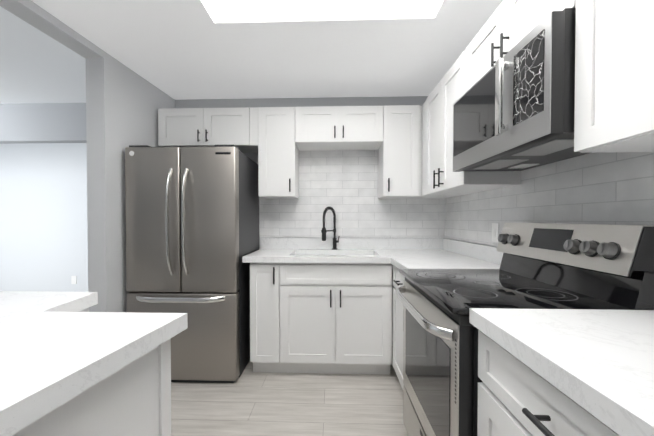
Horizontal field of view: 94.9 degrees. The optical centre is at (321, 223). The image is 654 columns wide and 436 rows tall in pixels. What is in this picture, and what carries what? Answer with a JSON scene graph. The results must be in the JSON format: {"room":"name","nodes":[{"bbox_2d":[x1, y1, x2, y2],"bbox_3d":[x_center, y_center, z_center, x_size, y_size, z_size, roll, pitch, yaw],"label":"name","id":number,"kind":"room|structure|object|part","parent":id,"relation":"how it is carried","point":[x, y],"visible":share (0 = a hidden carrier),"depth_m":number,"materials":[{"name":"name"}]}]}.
{"room":"kitchen","nodes":[
{"label":"kitchen","id":0,"kind":"room"},
{"bbox_2d":[0,103,86,143],"bbox_3d":[-3.493,-1.010,3.052,3.900,0.370,0.100,0,1,2],"label":"header beam","id":1,"kind":"structure","parent":0,"point":[25,123],"depth_m":2.98,"materials":[{"name":"grey paint"}]},
{"bbox_2d":[0,143,87,291],"bbox_3d":[-3.474,-0.039,4.327,4.050,2.350,0.100,0,1,2],"label":"wall","id":2,"kind":"structure","parent":0,"point":[43,222],"depth_m":4.29,"materials":[{"name":"white paint"}]},
{"bbox_2d":[71,276,76,283],"bbox_3d":[-3.531,0.804,4.287,0.070,0.115,0.008,0,1,2],"label":"electrical outlet plate","id":3,"kind":"object","parent":2,"relation":"attached to","point":[73,279],"visible":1,"depth_m":4.28,"materials":[{"name":"white plastic"}]},
{"bbox_2d":[0,0,103,58],"bbox_3d":[-1.702,-1.129,0.276,0.314,0.050,3.560,0,1,2],"label":"header beam","id":4,"kind":"structure","parent":0,"point":[33,14],"depth_m":1.73,"materials":[{"name":"white paint"}]},
{"bbox_2d":[86,51,174,311],"bbox_3d":[-1.510,-0.011,2.487,0.130,2.350,0.849,0,1,5],"label":"wall","id":5,"kind":"structure","parent":0,"point":[124,103],"depth_m":2.12,"materials":[{"name":"white paint"}]},
{"bbox_2d":[0,0,502,103],"bbox_3d":[-2.149,-1.246,1.410,6.900,0.150,6.000,0,1,2],"label":"ceiling","id":6,"kind":"structure","parent":0,"point":[210,49],"depth_m":2.00,"materials":[{"name":"white paint"}]},
{"bbox_2d":[171,346,407,435],"bbox_3d":[-2.149,1.209,1.447,6.900,0.060,6.000,0,1,2],"label":"floor","id":7,"kind":"structure","parent":0,"point":[248,402],"depth_m":1.94,"materials":[{"name":"beige wood"}]},
{"bbox_2d":[48,343,170,435],"bbox_3d":[-1.201,0.760,0.153,1.485,0.876,1.494,0,1,2],"label":"base cabinet","id":8,"kind":"object","parent":7,"relation":"on","point":[140,404],"depth_m":0.74,"materials":[{"name":"white wood"}]},
{"bbox_2d":[0,291,187,435],"bbox_3d":[-1.204,0.297,0.281,1.570,0.045,1.764,0,1,2],"label":"countertop","id":9,"kind":"structure","parent":8,"relation":"on","point":[58,357],"depth_m":0.66,"materials":[{"name":"white stone"}]},
{"bbox_2d":[125,145,258,382],"bbox_3d":[-1.008,0.294,2.486,0.813,1.739,0.804,0,1,2],"label":"fridge","id":10,"kind":"object","parent":7,"relation":"on","point":[192,226],"visible":0.98,"depth_m":2.17,"materials":[{"name":"grey metal"}]},
{"bbox_3d":[-1.019,0.015,2.129,0.741,1.082,0.097,0,1,2],"label":"handle","id":11,"kind":"part","parent":10,"relation":"part of","materials":[{"name":"silver metal"}]},
{"bbox_2d":[250,263,265,371],"bbox_3d":[-0.382,0.725,2.564,0.297,0.876,0.599,0,1,2],"label":"base cabinet","id":12,"kind":"object","parent":7,"relation":"on","point":[257,271],"depth_m":2.27,"materials":[{"name":"white wood"}]},
{"bbox_2d":[266,263,381,374],"bbox_3d":[0.099,0.726,2.511,0.920,0.876,0.673,0,1,2],"label":"base cabinet","id":13,"kind":"object","parent":7,"relation":"on","point":[323,304],"depth_m":2.26,"materials":[{"name":"white wood"}]},
{"bbox_2d":[242,247,381,262],"bbox_3d":[-0.056,0.264,2.536,1.043,0.045,0.630,0,1,2],"label":"countertop","id":14,"kind":"structure","parent":13,"relation":"on","point":[265,254],"depth_m":2.25,"materials":[{"name":"white stone"}]},
{"bbox_2d":[322,207,337,250],"bbox_3d":[0.075,0.042,2.698,0.145,0.394,0.191,0,1,2],"label":"faucet","id":15,"kind":"object","parent":14,"relation":"on","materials":[{"name":"black metal"}]},
{"bbox_2d":[374,247,500,269],"bbox_3d":[0.794,0.268,2.257,0.675,0.045,1.128,0,1,2],"label":"countertop","id":16,"kind":"structure","parent":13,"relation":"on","point":[404,257],"depth_m":2.13,"materials":[{"name":"white stone"}]},
{"bbox_2d":[382,263,404,388],"bbox_3d":[0.782,0.734,1.973,0.667,0.876,0.542,0,1,2],"label":"base cabinet","id":17,"kind":"object","parent":7,"relation":"on","point":[398,279],"depth_m":2.23,"materials":[{"name":"white wood"}]},
{"bbox_2d":[396,223,653,435],"bbox_3d":[0.722,0.590,1.319,0.689,1.182,0.750,0,1,2],"label":"range","id":18,"kind":"object","parent":7,"relation":"on","point":[575,266],"visible":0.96,"depth_m":1.13,"materials":[{"name":"silver metal"}]},
{"bbox_3d":[0.416,0.366,1.326,0.079,0.037,0.677,0,1,2],"label":"handle","id":19,"kind":"part","parent":18,"relation":"part of","materials":[{"name":"silver metal"}]},
{"bbox_3d":[0.475,0.707,1.329,0.043,0.838,0.734,0,1,2],"label":"door","id":20,"kind":"part","parent":18,"relation":"part of","materials":[{"name":"silver metal"}]},
{"bbox_2d":[472,324,612,435],"bbox_3d":[0.768,0.754,0.542,0.595,0.876,0.783,0,1,2],"label":"base cabinet","id":21,"kind":"object","parent":7,"relation":"on","point":[512,401],"depth_m":0.73,"materials":[{"name":"white wood"}]},
{"bbox_2d":[469,308,653,435],"bbox_3d":[0.744,0.300,0.081,0.621,0.045,1.698,0,1,2],"label":"countertop","id":22,"kind":"structure","parent":21,"relation":"on","point":[602,361],"depth_m":0.64,"materials":[{"name":"white stone"}]},
{"bbox_2d":[243,153,393,345],"bbox_3d":[-0.097,-0.018,2.908,2.900,2.350,0.100,0,1,2],"label":"wall","id":23,"kind":"structure","parent":0,"point":[252,156],"depth_m":2.87,"materials":[{"name":"white paint"}]},
{"bbox_2d":[158,107,257,152],"bbox_3d":[-0.963,-0.830,2.711,0.862,0.319,0.310,0,1,2],"label":"upper cabinet","id":24,"kind":"object","parent":23,"relation":"attached to","point":[177,127],"depth_m":2.56,"materials":[{"name":"white wood"}]},
{"bbox_2d":[254,107,298,198],"bbox_3d":[-0.373,-0.612,2.694,0.313,0.754,0.310,0,1,2],"label":"upper cabinet","id":25,"kind":"object","parent":23,"relation":"attached to","point":[277,139],"depth_m":2.54,"materials":[{"name":"white wood"}]},
{"bbox_2d":[175,96,427,107],"bbox_3d":[-0.121,-1.092,2.841,2.564,0.197,0.004,0,1,2],"label":"wall band","id":26,"kind":"object","parent":23,"relation":"attached to","point":[304,102],"visible":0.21,"depth_m":2.84,"materials":[{"name":"grey paint"}]},
{"bbox_2d":[298,106,385,152],"bbox_3d":[0.154,-0.839,2.672,0.739,0.299,0.310,0,1,2],"label":"upper cabinet","id":27,"kind":"object","parent":23,"relation":"attached to","point":[320,128],"depth_m":2.52,"materials":[{"name":"white wood"}]},
{"bbox_2d":[257,150,444,237],"bbox_3d":[0.272,-0.291,2.837,1.762,0.842,0.008,0,1,2],"label":"wall tile","id":28,"kind":"structure","parent":23,"relation":"attached to","point":[343,184],"depth_m":2.83,"materials":[{"name":"white tile"}]},
{"bbox_2d":[262,239,441,246],"bbox_3d":[0.292,0.186,2.828,1.718,0.102,0.020,0,1,2],"label":"backsplash","id":29,"kind":"structure","parent":23,"relation":"attached to","point":[265,242],"depth_m":2.82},
{"bbox_2d":[378,105,421,198],"bbox_3d":[0.674,-0.612,2.657,0.298,0.754,0.310,0,1,2],"label":"upper cabinet","id":30,"kind":"object","parent":23,"relation":"attached to","point":[399,156],"depth_m":2.51,"materials":[{"name":"white wood"}]},
{"bbox_2d":[414,196,454,198],"bbox_3d":[0.950,-0.612,2.648,0.386,0.754,0.310,0,1,2],"label":"upper cabinet","id":31,"kind":"object","parent":23,"relation":"attached to","point":[422,196],"depth_m":2.68,"materials":[{"name":"white wood"}]},
{"bbox_2d":[446,238,497,246],"bbox_3d":[1.132,0.017,0.564,0.100,2.350,4.500,0,1,2],"label":"wall","id":32,"kind":"structure","parent":0,"point":[473,242],"depth_m":2.25,"materials":[{"name":"white tile"}]},
{"bbox_2d":[422,54,520,195],"bbox_3d":[0.969,-0.602,2.023,0.310,0.754,0.702,0,1,2],"label":"upper cabinet","id":33,"kind":"object","parent":32,"relation":"attached to","point":[439,178],"depth_m":1.98,"materials":[{"name":"white wood"}]},
{"bbox_2d":[442,239,503,262],"bbox_3d":[1.121,0.195,2.234,0.020,0.102,1.108,0,1,2],"label":"backsplash","id":34,"kind":"structure","parent":32,"relation":"attached to","point":[480,251],"depth_m":2.17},
{"bbox_2d":[462,0,573,95],"bbox_3d":[0.943,-0.820,1.289,0.310,0.296,0.754,0,1,2],"label":"upper cabinet","id":35,"kind":"object","parent":32,"relation":"attached to","point":[512,20],"depth_m":1.30,"materials":[{"name":"white wood"}]},
{"bbox_2d":[453,8,588,171],"bbox_3d":[0.890,-0.476,1.296,0.412,0.385,0.752,0,1,2],"label":"microwave","id":36,"kind":"object","parent":35,"relation":"attached to","point":[513,108],"visible":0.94,"depth_m":1.09,"materials":[{"name":"silver metal"}]},
{"bbox_3d":[0.721,-0.508,1.308,0.002,0.283,0.706,0,1,2],"label":"glass","id":37,"kind":"part","parent":36,"relation":"part of","materials":[{"name":"black glass"}]},
{"bbox_3d":[0.698,-0.488,1.158,0.038,0.288,0.034,0,1,2],"label":"handle","id":38,"kind":"part","parent":36,"relation":"part of","materials":[{"name":"silver metal"}]},
{"bbox_2d":[444,152,653,245],"bbox_3d":[1.094,-0.079,1.010,0.008,0.472,3.592,0,1,2],"label":"wall tile","id":39,"kind":"structure","parent":32,"relation":"attached to","point":[613,188],"depth_m":1.34,"materials":[{"name":"white tile"}]},
{"bbox_2d":[492,223,498,241],"bbox_3d":[1.117,0.057,1.929,0.008,0.120,0.075,0,1,2],"label":"outlet","id":40,"kind":"object","parent":39,"relation":"attached to","point":[495,230],"visible":0.96,"depth_m":1.92,"materials":[{"name":"white plastic"}]},
{"bbox_2d":[574,0,653,152],"bbox_3d":[0.921,-0.587,0.662,0.310,0.744,0.499,0,1,2],"label":"upper cabinet","id":41,"kind":"object","parent":32,"relation":"attached to","point":[614,78],"depth_m":0.80,"materials":[{"name":"white wood"}]}
]}

